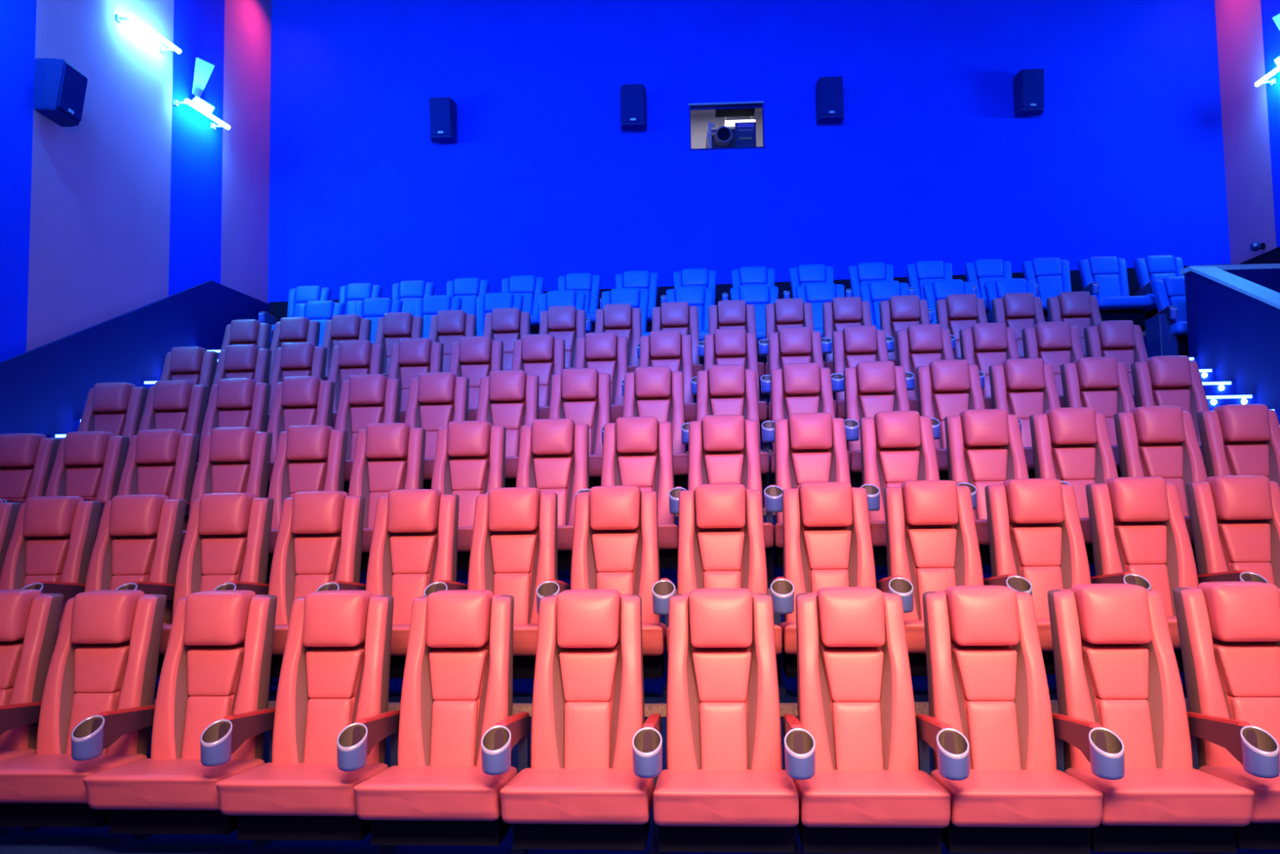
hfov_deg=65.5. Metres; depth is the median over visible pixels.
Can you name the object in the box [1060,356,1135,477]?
seat
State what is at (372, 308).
seat
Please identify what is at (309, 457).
seat
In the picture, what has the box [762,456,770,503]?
floor
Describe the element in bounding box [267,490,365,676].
seat
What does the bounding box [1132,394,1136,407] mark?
seat cushion
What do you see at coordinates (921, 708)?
trim
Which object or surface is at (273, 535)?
seat cushion
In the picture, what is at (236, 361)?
seat
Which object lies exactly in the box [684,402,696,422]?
seat cushion
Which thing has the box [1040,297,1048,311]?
seat cushion
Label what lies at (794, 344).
seat
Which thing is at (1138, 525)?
seat
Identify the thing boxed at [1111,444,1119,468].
seat cushion
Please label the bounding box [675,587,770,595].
trim
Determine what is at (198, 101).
wall light
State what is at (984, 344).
seat
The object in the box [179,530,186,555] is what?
seat cushion
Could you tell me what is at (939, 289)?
seat
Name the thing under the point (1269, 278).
wall
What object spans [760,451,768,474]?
seat cushion
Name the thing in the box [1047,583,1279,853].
seat
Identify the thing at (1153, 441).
seat
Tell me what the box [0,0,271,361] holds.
wall
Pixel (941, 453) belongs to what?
seat cushion
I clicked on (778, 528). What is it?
seat cushion
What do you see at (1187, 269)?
trim
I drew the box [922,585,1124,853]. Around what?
seat
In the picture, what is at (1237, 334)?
wall
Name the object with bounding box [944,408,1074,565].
seat
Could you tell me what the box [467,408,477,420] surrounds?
seat cushion
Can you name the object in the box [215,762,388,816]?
seat cushion
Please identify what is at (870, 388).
seat
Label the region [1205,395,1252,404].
step light
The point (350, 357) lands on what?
seat
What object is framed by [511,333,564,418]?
seat
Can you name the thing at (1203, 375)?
step light
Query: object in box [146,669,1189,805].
floor
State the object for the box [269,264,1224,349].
wainscot
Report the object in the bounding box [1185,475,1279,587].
seat
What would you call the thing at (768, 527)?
seat cushion
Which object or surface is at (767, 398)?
floor
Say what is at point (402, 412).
seat cushion
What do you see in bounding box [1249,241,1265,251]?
security camera
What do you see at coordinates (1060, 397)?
seat cushion
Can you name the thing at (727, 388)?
seat
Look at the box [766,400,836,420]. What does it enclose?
seat cushion
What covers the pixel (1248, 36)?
wall
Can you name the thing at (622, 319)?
seat
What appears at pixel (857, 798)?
seat cushion
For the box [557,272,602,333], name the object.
seat
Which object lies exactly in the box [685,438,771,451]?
floor
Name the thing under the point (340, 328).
seat
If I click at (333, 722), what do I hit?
seat
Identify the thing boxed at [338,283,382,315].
seat
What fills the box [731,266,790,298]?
seat
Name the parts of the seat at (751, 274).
backrest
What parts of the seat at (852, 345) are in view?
backrest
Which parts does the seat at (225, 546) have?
backrest, armrest, leg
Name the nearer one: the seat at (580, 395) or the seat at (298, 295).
the seat at (580, 395)
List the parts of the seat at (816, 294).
backrest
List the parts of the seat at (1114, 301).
backrest, armrest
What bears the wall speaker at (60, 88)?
attached to the wall at (138, 203)
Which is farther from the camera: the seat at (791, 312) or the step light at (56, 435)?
the seat at (791, 312)
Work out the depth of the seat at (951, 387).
7.40 m
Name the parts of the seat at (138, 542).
backrest, armrest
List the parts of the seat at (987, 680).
backrest, leg, armrest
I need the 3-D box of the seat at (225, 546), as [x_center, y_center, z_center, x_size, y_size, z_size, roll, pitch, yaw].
[-2.352,0.902,5.449,0.615,1.088,0.832,-1,-4,4]
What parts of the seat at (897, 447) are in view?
backrest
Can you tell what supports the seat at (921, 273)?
on the floor at (1144, 337)
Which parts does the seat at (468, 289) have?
backrest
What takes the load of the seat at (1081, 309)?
on the floor at (770, 443)
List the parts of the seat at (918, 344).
backrest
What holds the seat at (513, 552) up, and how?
on the floor at (522, 688)
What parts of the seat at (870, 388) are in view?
backrest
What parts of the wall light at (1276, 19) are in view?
plate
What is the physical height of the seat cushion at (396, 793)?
0.155 m
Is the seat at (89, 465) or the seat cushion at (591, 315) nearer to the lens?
the seat at (89, 465)
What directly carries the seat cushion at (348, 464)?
on the seat at (365, 399)
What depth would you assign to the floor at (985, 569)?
6.99 m
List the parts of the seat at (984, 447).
backrest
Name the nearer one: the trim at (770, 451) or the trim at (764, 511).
the trim at (764, 511)
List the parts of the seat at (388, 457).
backrest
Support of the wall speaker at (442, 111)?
attached to the wall at (930, 157)
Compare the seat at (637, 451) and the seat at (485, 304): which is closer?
the seat at (637, 451)
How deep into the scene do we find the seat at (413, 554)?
5.44 m
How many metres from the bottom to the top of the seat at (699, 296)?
1.038 m
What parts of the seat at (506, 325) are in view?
backrest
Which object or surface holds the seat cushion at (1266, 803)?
on the seat at (1229, 631)
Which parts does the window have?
head trim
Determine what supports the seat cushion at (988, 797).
on the seat at (987, 680)
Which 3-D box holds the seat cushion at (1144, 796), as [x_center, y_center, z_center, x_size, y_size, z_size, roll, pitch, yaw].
[1.985,1.411,3.838,0.535,0.155,0.459,-1,-4,4]
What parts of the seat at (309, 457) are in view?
backrest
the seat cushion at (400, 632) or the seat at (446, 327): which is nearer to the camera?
the seat cushion at (400, 632)
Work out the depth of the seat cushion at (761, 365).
9.14 m
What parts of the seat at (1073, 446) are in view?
backrest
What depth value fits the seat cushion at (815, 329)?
10.44 m
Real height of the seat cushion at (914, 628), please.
0.155 m
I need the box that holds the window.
[688,101,764,150]
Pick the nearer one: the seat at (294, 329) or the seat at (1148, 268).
the seat at (294, 329)
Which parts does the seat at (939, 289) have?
backrest, armrest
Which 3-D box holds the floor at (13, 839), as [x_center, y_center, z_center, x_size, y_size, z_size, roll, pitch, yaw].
[0.623,1.600,0.959,13.700,0.120,8.200,-1,-4,2]
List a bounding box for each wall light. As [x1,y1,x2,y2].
[115,13,181,53]
[173,57,230,129]
[191,95,214,113]
[1254,13,1279,86]
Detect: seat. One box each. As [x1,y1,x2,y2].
[0,433,61,503]
[0,495,102,623]
[0,497,22,576]
[0,589,63,830]
[0,589,166,838]
[44,431,129,529]
[57,493,186,636]
[77,382,149,451]
[82,590,277,845]
[97,429,199,533]
[138,380,208,462]
[156,492,279,688]
[160,346,217,411]
[178,426,272,584]
[194,377,271,477]
[212,344,271,385]
[215,590,399,852]
[220,319,271,351]
[258,285,332,329]
[266,342,327,427]
[266,376,335,497]
[266,424,347,573]
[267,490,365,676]
[268,316,320,383]
[270,300,346,346]
[321,314,371,380]
[327,340,384,429]
[334,373,400,494]
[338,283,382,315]
[347,422,426,572]
[353,589,530,853]
[355,297,403,344]
[365,488,467,677]
[374,311,423,376]
[387,337,444,422]
[391,280,435,315]
[404,372,469,488]
[414,294,462,338]
[428,310,476,372]
[431,420,506,571]
[446,277,489,336]
[448,335,503,420]
[467,487,569,678]
[475,292,531,336]
[475,369,538,487]
[483,307,530,370]
[499,589,664,853]
[502,275,545,333]
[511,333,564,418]
[515,418,590,570]
[538,289,594,332]
[538,305,586,368]
[548,368,611,488]
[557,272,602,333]
[570,485,675,693]
[574,332,628,422]
[595,303,641,372]
[600,416,686,568]
[601,288,652,336]
[615,270,666,332]
[622,365,688,490]
[639,329,697,422]
[651,302,703,398]
[653,587,815,853]
[666,285,714,364]
[666,483,794,693]
[672,268,728,305]
[687,414,782,585]
[696,364,774,507]
[703,328,770,449]
[708,299,768,400]
[729,284,778,364]
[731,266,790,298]
[764,297,832,396]
[766,326,844,420]
[768,362,859,484]
[773,412,879,568]
[779,481,913,677]
[789,264,852,297]
[793,586,969,853]
[795,282,844,360]
[822,296,893,395]
[831,324,914,420]
[843,360,940,487]
[848,262,914,297]
[858,280,933,329]
[859,410,977,566]
[879,295,955,365]
[884,480,1032,675]
[895,324,984,411]
[906,260,977,299]
[915,359,1022,479]
[922,279,993,324]
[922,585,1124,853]
[935,293,1017,359]
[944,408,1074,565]
[959,322,1019,408]
[964,258,1039,314]
[983,278,1048,322]
[984,478,1151,674]
[988,358,1060,478]
[991,292,1045,358]
[1021,257,1099,319]
[1022,321,1084,407]
[1029,407,1118,564]
[1046,291,1102,357]
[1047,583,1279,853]
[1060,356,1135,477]
[1076,256,1155,326]
[1083,320,1148,407]
[1085,476,1269,671]
[1113,405,1207,562]
[1130,355,1209,457]
[1133,254,1184,331]
[1145,275,1189,357]
[1173,581,1279,848]
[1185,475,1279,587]
[1196,404,1279,487]
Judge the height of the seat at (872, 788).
1.088 m
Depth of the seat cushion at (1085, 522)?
5.79 m
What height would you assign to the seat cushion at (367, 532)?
0.155 m
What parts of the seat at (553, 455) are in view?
backrest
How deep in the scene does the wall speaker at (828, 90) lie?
12.95 m
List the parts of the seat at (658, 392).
backrest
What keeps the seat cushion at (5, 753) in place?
on the seat at (29, 619)
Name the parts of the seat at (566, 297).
backrest, armrest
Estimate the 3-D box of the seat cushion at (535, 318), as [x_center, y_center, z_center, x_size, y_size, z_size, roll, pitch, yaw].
[-1.490,-1.267,12.063,0.660,0.128,0.498,-1,-4,4]
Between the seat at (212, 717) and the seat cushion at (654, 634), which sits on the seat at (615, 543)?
the seat cushion at (654, 634)
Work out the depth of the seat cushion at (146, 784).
4.04 m
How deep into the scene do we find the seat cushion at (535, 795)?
3.78 m
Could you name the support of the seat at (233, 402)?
on the floor at (985, 569)
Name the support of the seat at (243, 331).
on the floor at (770, 443)
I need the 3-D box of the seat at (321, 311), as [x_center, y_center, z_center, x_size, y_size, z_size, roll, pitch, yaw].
[-3.747,-0.979,11.369,0.773,1.038,0.807,-1,-4,4]
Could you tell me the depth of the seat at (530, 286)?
12.40 m
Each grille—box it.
[57,62,88,121]
[430,98,450,134]
[622,85,643,122]
[821,78,842,115]
[1022,70,1043,107]
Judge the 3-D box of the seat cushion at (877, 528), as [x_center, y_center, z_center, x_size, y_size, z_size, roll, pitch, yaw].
[1.643,0.638,6.024,0.541,0.155,0.459,-1,-4,4]
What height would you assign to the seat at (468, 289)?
1.038 m
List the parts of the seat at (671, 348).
backrest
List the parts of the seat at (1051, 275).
backrest, armrest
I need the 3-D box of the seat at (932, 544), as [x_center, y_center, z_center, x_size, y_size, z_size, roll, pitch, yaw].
[1.577,0.810,5.079,0.608,1.088,0.832,-1,-4,4]
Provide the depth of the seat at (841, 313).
9.60 m
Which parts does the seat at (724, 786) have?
backrest, leg, armrest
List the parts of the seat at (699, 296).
backrest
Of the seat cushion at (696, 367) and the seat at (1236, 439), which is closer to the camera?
the seat at (1236, 439)
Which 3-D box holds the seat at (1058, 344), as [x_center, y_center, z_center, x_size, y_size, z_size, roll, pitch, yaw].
[3.569,-0.380,8.290,0.591,1.088,0.832,-1,-4,4]
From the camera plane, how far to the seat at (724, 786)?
4.12 m
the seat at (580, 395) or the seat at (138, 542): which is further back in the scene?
the seat at (580, 395)
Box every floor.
[0,805,1279,853]
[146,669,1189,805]
[171,569,1198,669]
[360,515,1197,580]
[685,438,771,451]
[693,395,834,404]
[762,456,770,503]
[764,336,1146,367]
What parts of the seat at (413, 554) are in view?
backrest, armrest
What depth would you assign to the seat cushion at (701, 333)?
10.50 m
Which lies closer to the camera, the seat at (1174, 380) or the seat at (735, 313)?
the seat at (1174, 380)
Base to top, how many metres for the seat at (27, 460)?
1.088 m
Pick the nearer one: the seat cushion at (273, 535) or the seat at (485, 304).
the seat cushion at (273, 535)
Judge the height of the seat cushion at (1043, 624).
0.155 m
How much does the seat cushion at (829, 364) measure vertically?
0.155 m
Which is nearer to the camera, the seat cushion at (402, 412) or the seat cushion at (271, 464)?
the seat cushion at (271, 464)
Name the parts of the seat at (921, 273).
backrest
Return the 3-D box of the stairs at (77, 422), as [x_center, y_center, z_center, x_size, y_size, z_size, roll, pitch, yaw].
[-4.966,0.521,8.170,0.600,3.281,8.080,-1,-4,2]
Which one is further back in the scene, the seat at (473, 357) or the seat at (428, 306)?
the seat at (428, 306)
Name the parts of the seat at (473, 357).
backrest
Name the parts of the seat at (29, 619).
armrest, backrest, leg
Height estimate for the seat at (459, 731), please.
1.088 m
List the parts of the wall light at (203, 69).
plate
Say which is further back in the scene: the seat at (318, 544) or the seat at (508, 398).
the seat at (508, 398)
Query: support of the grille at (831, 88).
attached to the wall speaker at (828, 90)
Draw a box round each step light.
[55,434,66,437]
[144,381,156,383]
[1199,368,1212,377]
[1202,381,1231,390]
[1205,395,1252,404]
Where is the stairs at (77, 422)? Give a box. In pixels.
[49,349,221,439]
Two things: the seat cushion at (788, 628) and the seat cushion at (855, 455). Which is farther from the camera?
the seat cushion at (855, 455)
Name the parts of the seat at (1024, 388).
backrest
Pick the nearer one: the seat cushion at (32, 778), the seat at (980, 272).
the seat cushion at (32, 778)
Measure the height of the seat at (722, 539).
1.088 m
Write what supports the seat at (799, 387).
on the floor at (985, 569)
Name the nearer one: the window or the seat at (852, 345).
the seat at (852, 345)
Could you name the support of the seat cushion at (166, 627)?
on the seat at (225, 546)
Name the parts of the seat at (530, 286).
backrest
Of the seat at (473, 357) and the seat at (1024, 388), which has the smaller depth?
the seat at (1024, 388)
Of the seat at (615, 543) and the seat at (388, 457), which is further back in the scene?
the seat at (388, 457)
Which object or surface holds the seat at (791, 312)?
on the floor at (770, 443)
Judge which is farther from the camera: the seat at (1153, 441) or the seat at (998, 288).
the seat at (998, 288)
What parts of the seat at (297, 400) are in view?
backrest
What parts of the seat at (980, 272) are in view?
backrest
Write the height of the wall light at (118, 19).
0.112 m
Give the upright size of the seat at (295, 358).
1.088 m
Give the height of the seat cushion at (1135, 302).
0.128 m
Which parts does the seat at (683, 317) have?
backrest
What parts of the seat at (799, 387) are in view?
backrest, armrest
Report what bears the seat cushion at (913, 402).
on the seat at (918, 344)
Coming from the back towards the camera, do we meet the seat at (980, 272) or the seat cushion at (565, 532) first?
the seat at (980, 272)
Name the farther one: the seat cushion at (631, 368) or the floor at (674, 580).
the seat cushion at (631, 368)
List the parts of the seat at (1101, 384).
backrest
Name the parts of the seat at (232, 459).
backrest, leg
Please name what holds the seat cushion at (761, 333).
on the seat at (759, 295)
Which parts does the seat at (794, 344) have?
backrest, armrest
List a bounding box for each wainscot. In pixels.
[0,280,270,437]
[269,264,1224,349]
[1238,246,1279,264]
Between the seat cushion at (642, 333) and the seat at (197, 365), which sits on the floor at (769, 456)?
the seat at (197, 365)
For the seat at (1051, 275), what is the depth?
11.90 m
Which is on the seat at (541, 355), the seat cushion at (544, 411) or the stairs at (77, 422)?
the seat cushion at (544, 411)
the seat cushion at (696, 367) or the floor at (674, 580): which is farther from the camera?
the seat cushion at (696, 367)
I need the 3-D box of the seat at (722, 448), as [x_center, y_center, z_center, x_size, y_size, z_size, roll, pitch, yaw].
[0.564,0.445,6.213,0.612,1.088,0.832,-1,-4,4]
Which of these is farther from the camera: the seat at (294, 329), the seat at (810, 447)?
the seat at (294, 329)
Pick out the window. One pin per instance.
(727, 125)
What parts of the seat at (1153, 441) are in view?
backrest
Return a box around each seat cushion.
[0,747,35,760]
[0,753,147,803]
[82,758,264,810]
[159,623,171,654]
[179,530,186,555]
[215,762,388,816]
[267,461,274,483]
[268,528,278,554]
[271,623,288,655]
[332,411,337,429]
[344,459,353,481]
[353,765,517,821]
[361,528,373,552]
[390,623,409,656]
[399,409,406,422]
[423,457,435,479]
[457,526,473,551]
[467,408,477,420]
[499,767,654,824]
[505,456,518,479]
[512,623,537,656]
[530,314,539,327]
[538,405,549,418]
[557,524,573,551]
[586,311,595,324]
[589,454,602,477]
[610,404,622,422]
[628,365,639,372]
[641,332,649,336]
[642,622,666,656]
[647,309,652,322]
[653,768,799,826]
[657,524,678,549]
[666,622,782,655]
[672,453,688,475]
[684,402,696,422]
[692,364,703,377]
[698,329,708,341]
[755,328,765,342]
[757,362,764,380]
[758,400,767,422]
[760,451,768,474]
[763,522,773,548]
[764,360,825,374]
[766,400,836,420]
[768,450,849,474]
[773,522,782,547]
[779,621,796,654]
[793,769,951,827]
[813,327,823,337]
[825,360,833,374]
[835,399,844,420]
[849,449,861,472]
[870,520,886,546]
[888,359,897,365]
[904,619,925,653]
[908,398,918,411]
[930,768,1103,827]
[935,448,947,471]
[974,519,989,545]
[983,299,989,312]
[983,396,991,408]
[1022,446,1034,469]
[1035,617,1053,651]
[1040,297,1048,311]
[1058,395,1064,407]
[1064,767,1254,826]
[1079,517,1092,543]
[1097,295,1155,310]
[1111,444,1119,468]
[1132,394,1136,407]
[1144,301,1157,312]
[1166,615,1181,648]
[1170,321,1187,335]
[1183,515,1193,542]
[1198,764,1279,822]
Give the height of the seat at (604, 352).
1.088 m
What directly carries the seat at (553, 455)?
on the floor at (674, 580)
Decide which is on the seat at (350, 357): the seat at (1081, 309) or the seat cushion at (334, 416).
the seat cushion at (334, 416)
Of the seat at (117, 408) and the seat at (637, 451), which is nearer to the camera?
the seat at (637, 451)
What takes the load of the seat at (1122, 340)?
on the floor at (769, 456)
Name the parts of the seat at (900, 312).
backrest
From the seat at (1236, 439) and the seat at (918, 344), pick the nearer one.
the seat at (1236, 439)
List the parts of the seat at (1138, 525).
backrest, armrest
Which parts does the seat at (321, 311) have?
backrest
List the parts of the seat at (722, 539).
backrest, leg, armrest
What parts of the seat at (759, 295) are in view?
backrest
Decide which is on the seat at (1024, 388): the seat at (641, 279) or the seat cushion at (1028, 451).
the seat cushion at (1028, 451)
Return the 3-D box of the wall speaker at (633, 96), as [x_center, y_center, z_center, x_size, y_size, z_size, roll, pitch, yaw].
[-0.089,-4.225,13.190,0.340,0.520,0.342,-1,-4,2]
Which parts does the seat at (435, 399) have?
backrest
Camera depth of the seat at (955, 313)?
9.55 m
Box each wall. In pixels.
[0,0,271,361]
[267,0,1231,303]
[1184,268,1279,357]
[1191,271,1279,424]
[1214,0,1279,264]
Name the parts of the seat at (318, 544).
backrest, armrest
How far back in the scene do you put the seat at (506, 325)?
9.87 m
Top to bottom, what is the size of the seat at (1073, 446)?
1.088 m
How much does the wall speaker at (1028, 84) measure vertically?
0.520 m
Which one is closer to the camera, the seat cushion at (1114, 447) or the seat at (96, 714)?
the seat at (96, 714)
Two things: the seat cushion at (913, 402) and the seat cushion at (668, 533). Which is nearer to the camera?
the seat cushion at (668, 533)
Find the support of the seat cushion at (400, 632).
on the seat at (413, 554)
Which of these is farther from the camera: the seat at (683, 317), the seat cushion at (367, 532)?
the seat at (683, 317)
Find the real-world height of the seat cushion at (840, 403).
0.155 m
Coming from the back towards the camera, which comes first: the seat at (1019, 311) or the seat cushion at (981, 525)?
the seat at (1019, 311)
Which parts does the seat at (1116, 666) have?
backrest, leg, armrest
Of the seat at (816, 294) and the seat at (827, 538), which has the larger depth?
the seat at (816, 294)
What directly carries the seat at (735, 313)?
on the floor at (770, 443)
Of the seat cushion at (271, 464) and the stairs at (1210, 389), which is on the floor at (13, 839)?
the stairs at (1210, 389)
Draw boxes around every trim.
[153,697,1188,716]
[675,507,775,515]
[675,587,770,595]
[686,449,771,456]
[1180,263,1279,275]
[1190,266,1279,309]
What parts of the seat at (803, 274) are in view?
backrest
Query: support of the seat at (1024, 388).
on the floor at (985, 569)
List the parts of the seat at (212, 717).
backrest, armrest, leg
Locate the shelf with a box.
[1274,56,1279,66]
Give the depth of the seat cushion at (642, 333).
10.55 m
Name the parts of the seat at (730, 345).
backrest, armrest, leg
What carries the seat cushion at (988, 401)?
on the seat at (984, 344)
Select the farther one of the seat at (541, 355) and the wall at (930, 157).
the wall at (930, 157)
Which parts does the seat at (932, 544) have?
backrest, armrest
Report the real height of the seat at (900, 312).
1.088 m
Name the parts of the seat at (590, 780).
backrest, armrest, leg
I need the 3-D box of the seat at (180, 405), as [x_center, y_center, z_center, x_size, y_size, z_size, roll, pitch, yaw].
[-3.710,0.153,7.686,0.599,1.088,0.854,-1,-4,4]
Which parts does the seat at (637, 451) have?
backrest, armrest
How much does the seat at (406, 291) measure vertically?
1.038 m
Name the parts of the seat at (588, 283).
backrest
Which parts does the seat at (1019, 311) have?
backrest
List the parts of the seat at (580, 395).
backrest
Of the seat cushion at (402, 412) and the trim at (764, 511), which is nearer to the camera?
the trim at (764, 511)
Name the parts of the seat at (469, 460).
backrest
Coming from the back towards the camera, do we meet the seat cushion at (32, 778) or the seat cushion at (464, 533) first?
the seat cushion at (464, 533)
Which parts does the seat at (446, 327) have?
backrest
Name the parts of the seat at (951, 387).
backrest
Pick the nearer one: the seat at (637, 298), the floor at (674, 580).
the floor at (674, 580)
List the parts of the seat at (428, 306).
backrest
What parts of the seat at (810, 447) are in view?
backrest, armrest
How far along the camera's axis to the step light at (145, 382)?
10.31 m
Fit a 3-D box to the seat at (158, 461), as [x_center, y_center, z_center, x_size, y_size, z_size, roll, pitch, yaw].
[-3.316,0.540,6.646,0.597,1.088,0.832,-1,-4,4]
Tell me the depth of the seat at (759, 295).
11.05 m
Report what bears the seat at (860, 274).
on the floor at (1144, 337)
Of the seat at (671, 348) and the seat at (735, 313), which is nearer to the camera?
the seat at (671, 348)
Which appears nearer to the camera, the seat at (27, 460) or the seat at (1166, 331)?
the seat at (27, 460)
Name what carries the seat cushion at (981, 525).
on the seat at (984, 447)
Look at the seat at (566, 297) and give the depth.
11.23 m
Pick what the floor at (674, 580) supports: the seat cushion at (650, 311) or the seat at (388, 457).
the seat at (388, 457)
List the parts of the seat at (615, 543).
backrest, armrest, leg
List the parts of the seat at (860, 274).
backrest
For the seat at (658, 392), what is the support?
on the floor at (985, 569)
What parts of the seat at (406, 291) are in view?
backrest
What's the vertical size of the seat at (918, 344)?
1.088 m
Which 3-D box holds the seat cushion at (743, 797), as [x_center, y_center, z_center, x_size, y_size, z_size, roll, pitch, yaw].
[0.335,1.443,3.914,0.544,0.155,0.459,-1,-4,4]
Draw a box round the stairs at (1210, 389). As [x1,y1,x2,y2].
[1189,357,1279,421]
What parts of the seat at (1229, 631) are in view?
backrest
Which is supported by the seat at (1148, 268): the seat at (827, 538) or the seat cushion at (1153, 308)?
the seat cushion at (1153, 308)
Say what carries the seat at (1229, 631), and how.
on the floor at (13, 839)
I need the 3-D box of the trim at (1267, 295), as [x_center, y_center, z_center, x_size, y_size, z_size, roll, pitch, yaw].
[5.644,-0.710,7.762,0.240,2.186,4.620,-1,-4,2]
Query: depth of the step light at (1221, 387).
9.39 m
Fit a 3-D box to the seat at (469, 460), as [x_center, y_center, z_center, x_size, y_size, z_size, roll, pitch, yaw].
[-1.114,0.483,6.366,0.614,1.088,0.832,-1,-4,4]
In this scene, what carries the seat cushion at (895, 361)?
on the seat at (900, 312)
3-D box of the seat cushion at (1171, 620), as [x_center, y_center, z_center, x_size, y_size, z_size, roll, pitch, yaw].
[2.658,1.009,4.967,0.549,0.155,0.459,-1,-4,4]
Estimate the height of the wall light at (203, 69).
0.751 m
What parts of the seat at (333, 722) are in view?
backrest, armrest, leg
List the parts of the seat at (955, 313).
backrest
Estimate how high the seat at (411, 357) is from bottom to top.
1.088 m
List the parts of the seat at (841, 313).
backrest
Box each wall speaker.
[33,57,88,127]
[429,97,457,142]
[620,84,646,130]
[815,76,844,123]
[1013,68,1044,115]
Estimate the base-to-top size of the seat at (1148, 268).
1.038 m
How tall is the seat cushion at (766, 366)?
0.155 m
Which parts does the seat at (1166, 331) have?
backrest, panel, armrest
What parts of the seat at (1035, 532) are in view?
backrest, armrest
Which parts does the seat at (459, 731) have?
backrest, armrest, leg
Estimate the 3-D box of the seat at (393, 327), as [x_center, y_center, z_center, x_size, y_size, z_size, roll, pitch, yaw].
[-2.426,-0.634,9.828,0.608,1.088,0.832,-1,-4,4]
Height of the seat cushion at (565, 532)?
0.155 m
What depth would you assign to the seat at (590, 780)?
4.18 m
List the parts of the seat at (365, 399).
backrest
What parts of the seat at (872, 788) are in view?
backrest, leg, armrest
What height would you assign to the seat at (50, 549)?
1.088 m
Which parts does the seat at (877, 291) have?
backrest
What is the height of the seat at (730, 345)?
1.088 m
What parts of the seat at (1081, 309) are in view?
backrest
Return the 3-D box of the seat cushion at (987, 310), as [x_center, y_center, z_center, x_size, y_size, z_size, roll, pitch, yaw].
[4.195,-1.394,11.603,0.658,0.128,0.498,-1,-4,4]
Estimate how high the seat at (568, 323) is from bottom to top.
1.088 m
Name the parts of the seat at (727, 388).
backrest, leg, armrest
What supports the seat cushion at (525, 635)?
on the seat at (513, 552)
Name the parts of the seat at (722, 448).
backrest, leg, armrest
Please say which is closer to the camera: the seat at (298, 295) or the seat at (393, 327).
the seat at (393, 327)
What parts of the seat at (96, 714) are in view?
backrest, armrest, leg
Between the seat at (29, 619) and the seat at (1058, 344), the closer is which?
the seat at (29, 619)
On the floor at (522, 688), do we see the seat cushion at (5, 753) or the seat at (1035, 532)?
the seat at (1035, 532)
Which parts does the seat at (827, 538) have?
backrest, armrest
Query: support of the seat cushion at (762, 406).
on the seat at (730, 345)
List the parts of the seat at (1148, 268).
backrest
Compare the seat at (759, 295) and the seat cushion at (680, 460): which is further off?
the seat at (759, 295)
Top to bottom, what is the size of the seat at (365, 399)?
1.088 m
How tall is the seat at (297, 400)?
1.088 m
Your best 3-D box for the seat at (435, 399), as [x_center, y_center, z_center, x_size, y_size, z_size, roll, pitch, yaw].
[-1.550,0.101,7.452,0.606,1.088,0.832,-1,-4,4]
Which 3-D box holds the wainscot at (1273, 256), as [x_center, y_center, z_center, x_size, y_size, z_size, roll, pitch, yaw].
[7.410,-0.285,7.206,0.040,4.345,10.970,-1,-4,2]
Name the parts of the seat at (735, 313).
backrest, armrest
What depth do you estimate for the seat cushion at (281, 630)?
5.03 m
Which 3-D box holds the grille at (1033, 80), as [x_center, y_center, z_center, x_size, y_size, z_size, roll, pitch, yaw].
[5.069,-4.357,12.838,0.260,0.455,0.074,-1,-4,2]
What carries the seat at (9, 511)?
on the floor at (522, 688)
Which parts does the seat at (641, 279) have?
backrest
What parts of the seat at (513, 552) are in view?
backrest, armrest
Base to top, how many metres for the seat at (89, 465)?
1.088 m
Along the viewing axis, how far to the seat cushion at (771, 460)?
6.98 m
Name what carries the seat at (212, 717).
on the floor at (13, 839)
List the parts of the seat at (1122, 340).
backrest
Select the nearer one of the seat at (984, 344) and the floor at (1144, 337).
the seat at (984, 344)
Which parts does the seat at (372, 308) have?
backrest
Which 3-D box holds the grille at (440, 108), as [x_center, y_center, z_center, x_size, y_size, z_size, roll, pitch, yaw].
[-2.641,-4.098,13.159,0.260,0.455,0.074,-1,-4,2]
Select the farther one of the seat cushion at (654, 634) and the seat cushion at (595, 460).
the seat cushion at (595, 460)
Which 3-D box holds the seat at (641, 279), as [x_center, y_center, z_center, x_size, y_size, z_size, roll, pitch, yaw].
[-0.020,-1.437,12.060,0.726,1.038,0.807,-1,-4,4]
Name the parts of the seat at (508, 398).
backrest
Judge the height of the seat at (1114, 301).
1.038 m
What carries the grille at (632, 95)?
attached to the wall speaker at (633, 96)
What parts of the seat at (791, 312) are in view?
backrest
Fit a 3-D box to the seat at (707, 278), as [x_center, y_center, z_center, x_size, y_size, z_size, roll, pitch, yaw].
[0.696,-1.454,11.992,0.723,1.038,0.807,-1,-4,4]
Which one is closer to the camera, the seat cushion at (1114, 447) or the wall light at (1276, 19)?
the seat cushion at (1114, 447)
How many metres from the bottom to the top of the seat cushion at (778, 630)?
0.155 m
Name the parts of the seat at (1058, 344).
backrest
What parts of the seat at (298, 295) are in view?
armrest, backrest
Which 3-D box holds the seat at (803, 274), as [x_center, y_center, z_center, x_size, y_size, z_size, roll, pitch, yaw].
[2.117,-1.485,11.878,0.724,1.038,0.807,-1,-4,4]
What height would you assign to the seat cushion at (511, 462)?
0.155 m
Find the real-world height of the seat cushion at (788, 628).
0.155 m

